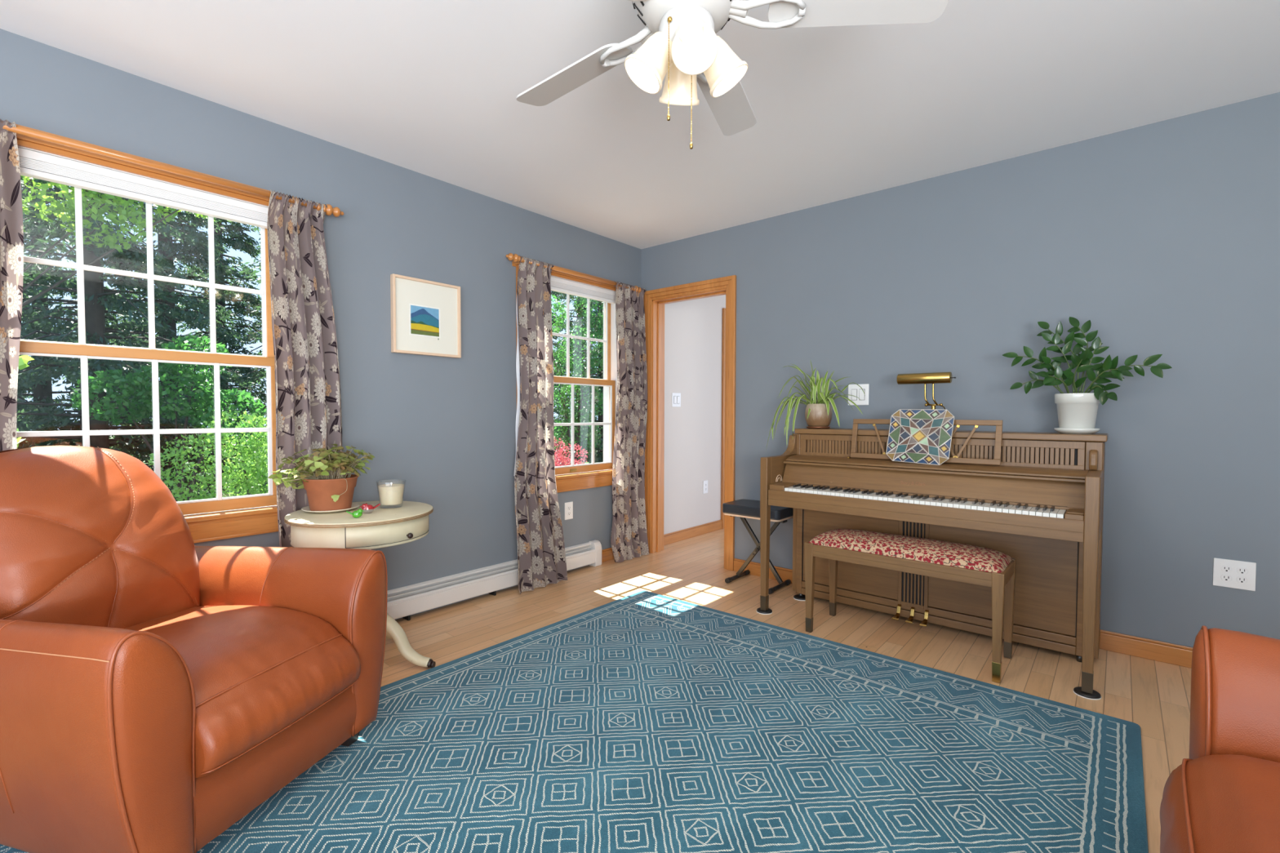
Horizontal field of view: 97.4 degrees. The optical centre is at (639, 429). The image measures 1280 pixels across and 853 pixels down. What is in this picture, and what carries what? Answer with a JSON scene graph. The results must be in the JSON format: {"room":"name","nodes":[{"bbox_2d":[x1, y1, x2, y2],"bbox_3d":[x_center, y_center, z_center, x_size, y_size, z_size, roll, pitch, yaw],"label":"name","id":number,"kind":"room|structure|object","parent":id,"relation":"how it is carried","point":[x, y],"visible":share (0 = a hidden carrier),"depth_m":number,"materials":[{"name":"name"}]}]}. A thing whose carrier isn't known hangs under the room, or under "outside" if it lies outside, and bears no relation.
{"room":"music room","nodes":[
{"label":"music room","id":0,"kind":"room"},
{"bbox_2d":[302,474,358,511],"bbox_3d":[-1.366,0.279,2.484,0.220,0.143,0.220,2,2,41],"label":"pot","id":1,"kind":"object","parent":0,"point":[331,492],"depth_m":2.41,"materials":[{"name":"ceramic"}]},
{"bbox_2d":[0,28,725,620],"bbox_3d":[-0.384,-0.223,4.197,0.170,2.440,10.050,2,2,41],"label":"wall","id":2,"kind":"structure","parent":0,"point":[445,427],"depth_m":3.12,"materials":[{"name":"paint"}]},
{"bbox_2d":[10,122,278,543],"bbox_3d":[-1.992,-0.298,2.300,0.186,1.548,1.050,2,2,41],"label":"window","id":3,"kind":"structure","parent":2,"relation":"in","point":[219,517],"depth_m":2.35,"materials":[{"name":"brown wood"}]},
{"bbox_2d":[17,146,268,228],"bbox_3d":[-1.967,-0.959,2.260,0.040,0.086,0.876,2,2,41],"label":"window blind","id":4,"kind":"object","parent":3,"relation":"attached to","point":[33,164],"visible":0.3,"depth_m":2.21,"materials":[{"name":"white plastic"}]},
{"bbox_2d":[20,186,266,356],"bbox_3d":[-2.003,-0.636,2.300,0.015,0.623,0.820,2,2,41],"label":"grille","id":5,"kind":"object","parent":3,"relation":"attached to","point":[80,268],"depth_m":2.30,"materials":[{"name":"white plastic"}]},
{"bbox_2d":[17,351,272,504],"bbox_3d":[-1.968,0.013,2.288,0.015,0.597,0.820,2,2,41],"label":"grille","id":6,"kind":"object","parent":3,"relation":"attached to","point":[86,433],"depth_m":2.32,"materials":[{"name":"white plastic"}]},
{"bbox_2d":[1,121,343,217],"bbox_3d":[-1.909,-1.033,2.208,0.102,0.060,1.400,2,2,41],"label":"curtain rod","id":7,"kind":"object","parent":2,"relation":"attached to","point":[336,212],"visible":0.96,"depth_m":2.17,"materials":[{"name":"brown wood"}]},
{"bbox_2d":[0,119,23,451],"bbox_3d":[-2.203,0.000,1.817,0.097,2.091,0.311,2,2,41],"label":"curtain","id":8,"kind":"object","parent":7,"relation":"hanging from","point":[11,229],"visible":0.44,"depth_m":1.91,"materials":[{"name":"fabric"}]},
{"bbox_2d":[266,190,342,547],"bbox_3d":[-1.519,-0.022,2.618,0.110,2.091,0.356,2,2,41],"label":"curtain","id":9,"kind":"object","parent":7,"relation":"hanging from","point":[308,398],"visible":0.58,"depth_m":2.58,"materials":[{"name":"fabric"}]},
{"bbox_2d":[390,273,461,358],"bbox_3d":[-1.182,-0.621,3.125,0.031,0.412,0.400,2,2,41],"label":"framed picture","id":10,"kind":"object","parent":2,"relation":"attached to","point":[426,316],"visible":1,"depth_m":3.11,"materials":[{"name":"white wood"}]},
{"bbox_2d":[408,303,439,339],"bbox_3d":[-1.190,-0.597,3.112,0.002,0.180,0.183,2,2,41],"label":"print","id":11,"kind":"object","parent":10,"relation":"attached to","point":[424,318],"depth_m":3.11,"materials":[{"name":"multicoloured paper"}]},
{"bbox_2d":[386,539,601,620],"bbox_3d":[-1.860,0.959,2.353,0.072,0.180,4.780,2,2,41],"label":"baseboard heater","id":12,"kind":"object","parent":2,"relation":"attached to","point":[404,602],"visible":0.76,"depth_m":3.31,"materials":[{"name":"white metal"}]},
{"bbox_2d":[515,264,617,493],"bbox_3d":[-0.507,-0.346,4.037,0.186,1.548,1.050,2,2,41],"label":"window","id":13,"kind":"structure","parent":2,"relation":"in","point":[577,477],"depth_m":4.18,"materials":[{"name":"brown wood"}]},
{"bbox_2d":[551,293,607,379],"bbox_3d":[-0.517,-0.684,4.037,0.015,0.623,0.820,2,2,41],"label":"grille","id":14,"kind":"object","parent":13,"relation":"attached to","point":[567,335],"depth_m":4.18,"materials":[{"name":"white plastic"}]},
{"bbox_2d":[550,276,615,303],"bbox_3d":[-0.482,-1.007,3.997,0.040,0.086,0.876,2,2,41],"label":"window blind","id":15,"kind":"object","parent":13,"relation":"attached to","point":[558,285],"visible":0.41,"depth_m":4.05,"materials":[{"name":"white plastic"}]},
{"bbox_2d":[553,382,612,468],"bbox_3d":[-0.482,-0.035,4.025,0.015,0.597,0.820,2,2,41],"label":"grille","id":16,"kind":"object","parent":13,"relation":"attached to","point":[609,384],"depth_m":4.17,"materials":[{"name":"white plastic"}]},
{"bbox_2d":[564,502,573,519],"bbox_3d":[-0.503,0.573,3.977,0.009,0.122,0.076,2,2,41],"label":"wall outlet","id":17,"kind":"object","parent":2,"relation":"attached to","point":[569,505],"visible":1,"depth_m":3.97,"materials":[{"name":"white plastic"}]},
{"bbox_2d":[506,253,641,293],"bbox_3d":[-0.423,-1.081,3.945,0.102,0.060,1.280,2,2,41],"label":"curtain rod","id":18,"kind":"object","parent":2,"relation":"attached to","point":[515,259],"visible":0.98,"depth_m":3.83,"materials":[{"name":"brown wood"}]},
{"bbox_2d":[513,256,567,594],"bbox_3d":[-0.652,-0.041,3.602,0.195,2.109,0.416,2,2,41],"label":"curtain","id":19,"kind":"object","parent":18,"relation":"hanging from","point":[541,554],"visible":0.98,"depth_m":3.60,"materials":[{"name":"fabric"}]},
{"bbox_2d":[610,280,648,562],"bbox_3d":[-0.069,-0.060,4.303,0.120,2.109,0.444,1,2,38],"label":"curtain","id":20,"kind":"object","parent":18,"relation":"hanging from","point":[628,538],"visible":0.99,"depth_m":4.30,"materials":[{"name":"fabric"}]},
{"bbox_2d":[601,547,614,562],"bbox_3d":[-0.172,0.948,4.370,0.018,0.090,0.462,2,2,41],"label":"baseboard","id":21,"kind":"structure","parent":2,"relation":"attached to","point":[607,553],"depth_m":4.27,"materials":[{"name":"brown wood"}]},
{"bbox_2d":[671,392,680,407],"bbox_3d":[0.317,-0.260,4.876,0.012,0.121,0.125,2,2,41],"label":"light switch","id":22,"kind":"object","parent":2,"relation":"attached to","point":[676,397],"visible":1,"depth_m":4.87,"materials":[{"name":"white plastic"}]},
{"bbox_2d":[663,520,722,545],"bbox_3d":[0.456,0.928,5.073,0.018,0.090,1.033,2,2,41],"label":"baseboard","id":23,"kind":"structure","parent":2,"relation":"attached to","point":[673,537],"depth_m":5.07,"materials":[{"name":"brown wood"}]},
{"bbox_2d":[702,480,707,493],"bbox_3d":[0.613,0.533,5.251,0.009,0.120,0.075,2,2,41],"label":"wall outlet","id":24,"kind":"object","parent":2,"relation":"attached to","point":[704,482],"visible":1,"depth_m":5.24,"materials":[{"name":"white plastic"}]},
{"bbox_2d":[720,307,725,528],"bbox_3d":[1.104,-0.114,5.793,0.024,2.135,0.945,2,2,41],"label":"door","id":25,"kind":"structure","parent":2,"relation":"in","point":[723,346],"depth_m":5.43,"materials":[{"name":"brown wood"}]},
{"bbox_2d":[0,0,1279,248],"bbox_3d":[0.073,-1.405,0.898,5.100,0.120,5.680,2,2,41],"label":"ceiling","id":26,"kind":"structure","parent":0,"point":[431,88],"depth_m":2.24,"materials":[{"name":"paint"}]},
{"bbox_2d":[516,0,949,149],"bbox_3d":[0.172,-1.036,1.455,1.209,0.648,1.268,0,2,5],"label":"ceiling fan","id":27,"kind":"object","parent":26,"relation":"hanging from","point":[679,40],"visible":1,"depth_m":1.45,"materials":[{"name":"white metal"}]},
{"bbox_2d":[679,25,702,41],"bbox_3d":[0.128,-1.007,1.411,0.058,0.060,0.071,0,2,8],"label":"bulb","id":28,"kind":"object","parent":27,"relation":"attached to","point":[697,28],"depth_m":1.37,"materials":[{"name":"white glass"}]},
{"bbox_2d":[380,528,1191,852],"bbox_3d":[1.519,1.108,2.672,5.100,0.120,10.150,2,2,41],"label":"floor","id":29,"kind":"structure","parent":0,"point":[1154,695],"depth_m":2.83,"materials":[{"name":"brown wood"}]},
{"bbox_2d":[284,501,435,668],"bbox_3d":[-1.222,0.700,2.485,0.584,0.688,0.584,2,2,41],"label":"side table","id":30,"kind":"object","parent":29,"relation":"on","point":[379,527],"visible":0.54,"depth_m":2.31,"materials":[{"name":"beige paint"}]},
{"bbox_2d":[301,502,359,513],"bbox_3d":[-1.367,0.348,2.486,0.226,0.016,0.226,2,2,41],"label":"saucer","id":31,"kind":"object","parent":30,"relation":"on","point":[306,508],"visible":0.43,"depth_m":2.42,"materials":[{"name":"beige ceramic"}]},
{"bbox_2d":[268,444,374,511],"bbox_3d":[-1.382,0.208,2.469,0.389,0.285,0.414,2,2,41],"label":"potted oxalis","id":32,"kind":"object","parent":31,"relation":"on","point":[326,491],"visible":1,"depth_m":2.41,"materials":[{"name":"plant"}]},
{"bbox_2d":[346,508,364,517],"bbox_3d":[-1.166,0.342,2.304,0.068,0.037,0.029,0,2,-20],"label":"bird","id":33,"kind":"object","parent":30,"relation":"on","point":[357,513],"visible":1,"depth_m":2.30},
{"bbox_2d":[359,503,380,513],"bbox_3d":[-1.160,0.335,2.412,0.083,0.044,0.036,-1,2,-40],"label":"bird","id":34,"kind":"object","parent":30,"relation":"on","point":[365,506],"visible":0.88,"depth_m":2.40},
{"bbox_2d":[376,479,405,508],"bbox_3d":[-1.136,0.293,2.569,0.124,0.120,0.124,2,2,41],"label":"candle jar","id":35,"kind":"object","parent":30,"relation":"on","point":[391,494],"visible":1,"depth_m":2.53,"materials":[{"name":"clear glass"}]},
{"bbox_2d":[0,591,1148,852],"bbox_3d":[-0.082,1.069,1.618,2.335,0.011,3.050,2,2,41],"label":"rug","id":36,"kind":"object","parent":29,"relation":"on","point":[642,722],"visible":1,"depth_m":1.80,"materials":[{"name":"teal fabric"}]},
{"bbox_2d":[0,445,387,852],"bbox_3d":[-1.401,0.556,1.652,1.002,1.004,0.827,1,2,15],"label":"armchair","id":37,"kind":"object","parent":36,"relation":"on","point":[157,688],"visible":1,"depth_m":1.50,"materials":[{"name":"orange leather"}]},
{"bbox_2d":[125,604,360,778],"bbox_3d":[-1.270,0.692,1.622,0.730,0.246,0.488,1,2,15],"label":"seat cushion","id":38,"kind":"object","parent":37,"relation":"on","point":[257,672],"depth_m":1.55,"materials":[{"name":"orange leather"}]},
{"bbox_2d":[722,498,793,594],"bbox_3d":[0.778,0.752,3.699,0.419,0.526,0.298,2,2,41],"label":"bench","id":39,"kind":"object","parent":29,"relation":"on","point":[743,508],"visible":0.85,"depth_m":3.64,"materials":[{"name":"black metal"}]},
{"bbox_2d":[756,607,772,614],"bbox_3d":[0.704,1.024,3.181,0.090,0.013,0.090,2,2,41],"label":"coaster","id":40,"kind":"object","parent":29,"relation":"on","point":[769,611],"visible":0.83,"depth_m":3.15,"materials":[{"name":"black plastic"}]},
{"bbox_2d":[793,594,805,600],"bbox_3d":[0.977,1.018,3.413,0.090,0.013,0.090,2,2,41],"label":"coaster","id":41,"kind":"object","parent":29,"relation":"on","point":[796,597],"visible":0.77,"depth_m":3.39,"materials":[{"name":"black plastic"}]},
{"bbox_2d":[804,528,1016,683],"bbox_3d":[1.285,0.786,2.736,0.868,0.516,0.352,2,2,41],"label":"piano bench","id":42,"kind":"object","parent":29,"relation":"on","point":[945,560],"visible":1,"depth_m":2.58,"materials":[{"name":"brown wood"}]},
{"bbox_2d":[808,528,1012,573],"bbox_3d":[1.285,0.557,2.729,0.844,0.058,0.328,2,2,41],"label":"seat cushion","id":43,"kind":"object","parent":42,"relation":"on","point":[928,553],"depth_m":2.60,"materials":[{"name":"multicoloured fabric"}]},
{"bbox_2d":[760,418,1108,693],"bbox_3d":[1.438,0.493,2.912,1.490,1.094,0.620,2,2,41],"label":"piano","id":44,"kind":"object","parent":29,"relation":"on","point":[1035,499],"visible":0.87,"depth_m":2.72,"materials":[{"name":"brown wood"}]},
{"bbox_2d":[806,426,830,428],"bbox_3d":[1.085,-0.015,3.420,0.142,0.013,0.142,2,2,41],"label":"saucer","id":45,"kind":"object","parent":44,"relation":"on","point":[807,427],"visible":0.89,"depth_m":3.37,"materials":[{"name":"brown ceramic"}]},
{"bbox_2d":[766,359,865,446],"bbox_3d":[1.056,-0.147,3.366,0.550,0.565,0.275,2,2,41],"label":"spider plant","id":46,"kind":"object","parent":45,"relation":"on","point":[820,414],"visible":1,"depth_m":3.37,"materials":[{"name":"green plant"}]},
{"bbox_2d":[902,520,925,605],"bbox_3d":[1.457,0.702,2.993,0.112,0.448,0.002,2,2,41],"label":"grille","id":47,"kind":"object","parent":44,"relation":"attached to","point":[913,585],"depth_m":2.99,"materials":[{"name":"brown wood"}]},
{"bbox_2d":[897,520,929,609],"bbox_3d":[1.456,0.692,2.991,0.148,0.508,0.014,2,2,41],"label":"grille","id":48,"kind":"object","parent":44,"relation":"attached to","point":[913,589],"depth_m":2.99,"materials":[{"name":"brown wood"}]},
{"bbox_2d":[885,408,954,465],"bbox_3d":[1.429,0.034,2.877,0.312,0.280,0.059,2,2,41],"label":"stained glass panel","id":49,"kind":"object","parent":44,"relation":"on","point":[936,446],"visible":1,"depth_m":2.87,"materials":[{"name":"multicoloured glass"}]},
{"bbox_2d":[897,372,955,409],"bbox_3d":[1.551,-0.150,3.027,0.282,0.309,0.141,2,2,41],"label":"lamp","id":50,"kind":"object","parent":44,"relation":"on","point":[932,378],"visible":0.77,"depth_m":2.98,"materials":[{"name":"gold metal"}]},
{"bbox_2d":[786,454,1088,479],"bbox_3d":[1.435,0.179,2.902,1.378,0.029,0.189,2,2,41],"label":"fallboard","id":51,"kind":"object","parent":44,"relation":"attached to","point":[1002,468],"depth_m":2.73,"materials":[{"name":"brown wood"}]},
{"bbox_2d":[1053,427,1100,434],"bbox_3d":[2.029,0.005,2.613,0.170,0.026,0.170,2,2,41],"label":"saucer","id":52,"kind":"object","parent":44,"relation":"on","point":[1069,431],"visible":0.98,"depth_m":2.55,"materials":[{"name":"white ceramic"}]},
{"bbox_2d":[1002,316,1172,428],"bbox_3d":[2.026,-0.264,2.589,0.609,0.544,0.204,1,2,35],"label":"plant","id":53,"kind":"object","parent":52,"relation":"on","point":[1080,410],"visible":1,"depth_m":2.58,"materials":[{"name":"green plant"}]},
{"bbox_2d":[1072,686,1101,700],"bbox_3d":[1.791,1.054,2.252,0.090,0.013,0.090,2,2,41],"label":"coaster","id":54,"kind":"object","parent":29,"relation":"on","point":[1095,695],"visible":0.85,"depth_m":2.23,"materials":[{"name":"black rubber"}]},
{"bbox_2d":[1160,625,1279,852],"bbox_3d":[1.018,0.608,0.323,1.022,1.016,1.777,2,2,41],"label":"armchair","id":55,"kind":"object","parent":29,"relation":"on","point":[1224,797],"visible":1,"depth_m":1.10,"materials":[{"name":"orange leather"}]},
{"bbox_2d":[1160,754,1279,852],"bbox_3d":[0.914,0.734,0.415,0.750,0.246,1.423,2,2,41],"label":"seat cushion","id":56,"kind":"object","parent":55,"relation":"on","point":[1211,803],"depth_m":0.97,"materials":[{"name":"orange leather"}]},
{"bbox_2d":[640,92,1279,647],"bbox_3d":[1.930,-0.182,2.996,4.950,2.440,0.130,2,2,41],"label":"wall","id":57,"kind":"structure","parent":0,"point":[1163,236],"depth_m":2.68,"materials":[{"name":"paint"}]},
{"bbox_2d":[643,275,736,571],"bbox_3d":[0.397,-0.051,4.304,0.842,2.093,0.169,2,2,41],"label":"door frame","id":58,"kind":"structure","parent":57,"relation":"in","point":[655,300],"depth_m":4.46,"materials":[{"name":"brown wood"}]},
{"bbox_2d":[848,383,869,404],"bbox_3d":[1.327,-0.214,3.417,0.124,0.127,0.012,2,2,41],"label":"light switch","id":59,"kind":"object","parent":57,"relation":"attached to","point":[855,390],"visible":0.83,"depth_m":3.41,"materials":[{"name":"white plastic"}]},
{"bbox_2d":[733,558,1193,667],"bbox_3d":[2.159,1.002,2.735,3.914,0.090,0.018,2,2,41],"label":"baseboard","id":60,"kind":"structure","parent":57,"relation":"attached to","point":[1153,650],"depth_m":2.61,"materials":[{"name":"brown wood"}]},
{"bbox_2d":[1213,557,1256,591],"bbox_3d":[2.541,0.618,2.404,0.126,0.120,0.009,2,2,41],"label":"wall outlet","id":61,"kind":"object","parent":57,"relation":"attached to","point":[1233,574],"visible":1,"depth_m":2.40,"materials":[{"name":"white plastic"}]},
{"bbox_2d":[1221,574,1231,581],"bbox_3d":[2.522,0.637,2.417,0.034,0.027,0.002,2,2,41],"label":"receptacle","id":62,"kind":"object","parent":61,"relation":"attached to","point":[1224,577],"depth_m":2.42,"materials":[{"name":"white plastic"}]},
{"bbox_2d":[1221,565,1232,572],"bbox_3d":[2.522,0.598,2.416,0.034,0.027,0.002,2,2,41],"label":"receptacle","id":63,"kind":"object","parent":61,"relation":"attached to","point":[1224,568],"depth_m":2.41,"materials":[{"name":"white plastic"}]},
{"bbox_2d":[1235,576,1247,583],"bbox_3d":[2.557,0.638,2.387,0.034,0.027,0.002,2,2,41],"label":"receptacle","id":64,"kind":"object","parent":61,"relation":"attached to","point":[1239,580],"depth_m":2.39,"materials":[{"name":"white plastic"}]},
{"bbox_2d":[1236,567,1248,574],"bbox_3d":[2.557,0.599,2.386,0.034,0.027,0.002,2,2,41],"label":"receptacle","id":65,"kind":"object","parent":61,"relation":"attached to","point":[1240,571],"depth_m":2.39,"materials":[{"name":"white plastic"}]},
{"label":"outside","id":66,"kind":"structure","parent":0,"visible":0},
{"bbox_2d":[109,425,597,497],"bbox_3d":[-16.362,0.789,31.745,59.840,0.100,100.000,2,2,41],"label":"lawn","id":67,"kind":"structure","parent":66,"point":[585,425],"depth_m":14.20,"materials":[{"name":"green plant"}]},
{"bbox_2d":[16,289,54,447],"bbox_3d":[-11.594,-4.535,8.788,3.304,12.095,3.418,0,2,-3],"label":"conifer tree","id":68,"kind":"object","parent":67,"relation":"on","point":[26,407],"visible":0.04,"depth_m":9.61,"materials":[{"name":"green plant"}]},
{"bbox_2d":[17,178,115,448],"bbox_3d":[-13.019,-5.173,12.080,3.255,13.008,3.615,2,2,43],"label":"conifer tree","id":69,"kind":"object","parent":67,"relation":"on","point":[42,393],"visible":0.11,"depth_m":12.11,"materials":[{"name":"green plant"}]},
{"bbox_2d":[16,175,229,501],"bbox_3d":[-8.164,-4.047,8.287,3.255,11.006,3.615,1,2,24],"label":"conifer tree","id":70,"kind":"object","parent":67,"relation":"on","point":[97,299],"visible":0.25,"depth_m":8.22,"materials":[{"name":"green plant"}]},
{"bbox_2d":[21,175,231,307],"bbox_3d":[-6.420,-1.228,5.398,2.213,5.572,4.379,1,2,34],"label":"maple tree","id":71,"kind":"object","parent":67,"relation":"on","point":[95,209],"visible":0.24,"depth_m":5.78,"materials":[{"name":"green plant"}]},
{"bbox_2d":[55,197,257,495],"bbox_3d":[-9.541,-4.073,11.190,3.347,11.141,3.241,1,2,33],"label":"conifer tree","id":72,"kind":"object","parent":67,"relation":"on","point":[166,246],"visible":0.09,"depth_m":11.21,"materials":[{"name":"green plant"}]},
{"bbox_2d":[69,334,266,502],"bbox_3d":[-5.799,0.151,7.025,1.920,2.709,0.950,-1,2,-30],"label":"maple tree","id":73,"kind":"object","parent":67,"relation":"on","point":[206,402],"visible":0.82,"depth_m":6.88,"materials":[{"name":"green plant"}]},
{"bbox_2d":[147,409,268,502],"bbox_3d":[-3.627,0.614,5.858,1.466,1.883,2.228,1,2,37],"label":"leafy shrub","id":74,"kind":"object","parent":67,"relation":"on","point":[252,455],"visible":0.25,"depth_m":5.49,"materials":[{"name":"green plant"}]},
{"bbox_2d":[155,211,267,480],"bbox_3d":[-10.969,-5.207,14.726,3.304,13.103,3.418,0,2,-15],"label":"conifer tree","id":75,"kind":"object","parent":67,"relation":"on","point":[235,230],"visible":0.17,"depth_m":14.69,"materials":[{"name":"green plant"}]},
{"bbox_2d":[209,236,267,487],"bbox_3d":[-6.093,-3.553,10.625,3.347,10.128,3.241,-1,2,-29],"label":"conifer tree","id":76,"kind":"object","parent":67,"relation":"on","point":[254,376],"visible":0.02,"depth_m":10.02,"materials":[{"name":"green plant"}]},
{"bbox_2d":[551,290,591,464],"bbox_3d":[-3.031,-3.224,14.694,3.615,9.005,3.255,0,2,0],"label":"conifer tree","id":77,"kind":"object","parent":67,"relation":"on","point":[553,292],"visible":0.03,"depth_m":14.82,"materials":[{"name":"green plant"}]},
{"bbox_2d":[552,292,598,454],"bbox_3d":[-2.343,-4.861,21.451,3.303,12.123,3.372,0,2,1],"label":"conifer tree","id":78,"kind":"object","parent":67,"relation":"on","point":[563,296],"visible":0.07,"depth_m":21.23,"materials":[{"name":"green plant"}]},
{"bbox_2d":[551,293,603,465],"bbox_3d":[-1.550,-1.008,12.642,1.582,4.713,2.940,2,2,41],"label":"maple tree","id":79,"kind":"object","parent":67,"relation":"on","point":[578,369],"visible":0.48,"depth_m":12.64,"materials":[{"name":"green plant"}]},
{"bbox_2d":[555,294,603,463],"bbox_3d":[-1.089,-3.771,17.424,3.304,10.079,3.418,0,2,9],"label":"conifer tree","id":80,"kind":"object","parent":67,"relation":"on","point":[598,451],"visible":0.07,"depth_m":17.36,"materials":[{"name":"green plant"}]},
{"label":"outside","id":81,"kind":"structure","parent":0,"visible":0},
{"bbox_3d":[-2.035,1.512,6.348,5.040,0.035,18.000,2,2,41],"label":"patio","id":82,"kind":"object","parent":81,"visible":0},
{"bbox_2d":[16,355,34,447],"bbox_3d":[-3.255,0.566,2.756,0.370,2.138,0.451,-1,2,-23],"label":"sapling","id":83,"kind":"object","parent":82,"relation":"on","point":[23,359],"visible":0.23,"depth_m":2.86,"materials":[{"name":"green plant"}]},
{"bbox_2d":[554,436,587,466],"bbox_3d":[-1.106,0.785,7.792,0.798,1.417,0.914,0,2,-15],"label":"shrub","id":84,"kind":"object","parent":82,"relation":"on","point":[560,455],"visible":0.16,"depth_m":7.67,"materials":[{"name":"red plant"}]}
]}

